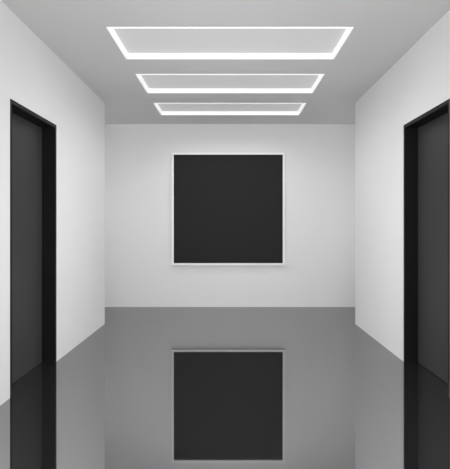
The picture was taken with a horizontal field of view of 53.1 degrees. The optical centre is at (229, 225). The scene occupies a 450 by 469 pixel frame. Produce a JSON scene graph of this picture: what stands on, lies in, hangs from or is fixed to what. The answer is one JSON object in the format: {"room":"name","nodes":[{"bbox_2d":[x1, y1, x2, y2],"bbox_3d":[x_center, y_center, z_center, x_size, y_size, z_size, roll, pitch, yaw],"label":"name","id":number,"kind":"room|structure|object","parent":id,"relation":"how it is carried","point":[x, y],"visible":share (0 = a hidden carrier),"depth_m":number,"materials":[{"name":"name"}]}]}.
{"room":"hallway","nodes":[
{"label":"hallway","id":0,"kind":"room"},
{"bbox_2d":[0,0,104,404],"bbox_3d":[-1.940,-0.181,2.615,0.300,3.163,7.630,0,0,0],"label":"wall","id":1,"kind":"structure","parent":0,"point":[80,113],"depth_m":4.87,"materials":[{"name":"paint"}]},
{"bbox_2d":[10,99,55,397],"bbox_3d":[-1.935,0.180,4.152,0.290,2.439,0.979,0,0,0],"label":"door","id":2,"kind":"structure","parent":1,"relation":"in","point":[32,136],"depth_m":4.34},
{"bbox_2d":[0,307,449,468],"bbox_3d":[0.000,1.500,3.440,7.400,0.200,9.280,0,0,0],"label":"floor","id":3,"kind":"structure","parent":0,"point":[151,387],"depth_m":3.63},
{"bbox_2d":[1,0,449,123],"bbox_3d":[0.000,-1.888,3.440,7.400,0.250,9.280,0,0,0],"label":"ceiling","id":4,"kind":"structure","parent":0,"point":[76,31],"depth_m":4.47,"materials":[{"name":"paint"}]},
{"bbox_2d":[106,27,353,58],"bbox_3d":[0.000,-1.801,4.369,2.190,0.084,0.764,0,0,0],"label":"recessed light","id":5,"kind":"object","parent":4,"relation":"in","point":[133,42],"visible":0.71,"depth_m":4.42,"materials":[{"name":"white"}]},
{"bbox_2d":[136,74,323,92],"bbox_3d":[0.000,-1.801,5.592,2.190,0.084,0.746,0,0,0],"label":"recessed light","id":6,"kind":"object","parent":4,"relation":"in","point":[152,83],"visible":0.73,"depth_m":5.71,"materials":[{"name":"white"}]},
{"bbox_2d":[154,103,305,114],"bbox_3d":[0.000,-1.801,6.799,2.190,0.084,0.697,0,0,0],"label":"recessed light","id":7,"kind":"object","parent":4,"relation":"in","point":[163,108],"visible":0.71,"depth_m":6.94,"materials":[{"name":"white"}]},
{"bbox_2d":[105,124,354,306],"bbox_3d":[0.000,-0.181,7.930,7.400,3.163,0.300,0,0,0],"label":"wall","id":8,"kind":"structure","parent":0,"point":[318,270],"depth_m":7.78,"materials":[{"name":"paint"}]},
{"bbox_2d":[172,152,284,264],"bbox_3d":[-0.030,-0.294,7.753,1.945,1.936,0.055,0,0,0],"label":"picture","id":9,"kind":"object","parent":8,"relation":"attached to","point":[228,208],"visible":1,"depth_m":7.75,"materials":[{"name":"black paint"}]},
{"bbox_2d":[355,10,449,361],"bbox_3d":[1.940,-0.181,5.046,0.300,3.163,2.769,0,0,0],"label":"wall","id":10,"kind":"structure","parent":0,"point":[379,127],"depth_m":5.08,"materials":[{"name":"paint"}]},
{"bbox_2d":[404,99,449,397],"bbox_3d":[1.935,0.180,4.152,0.290,2.439,0.979,0,0,0],"label":"door","id":11,"kind":"structure","parent":10,"relation":"in","point":[427,136],"depth_m":4.36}
]}

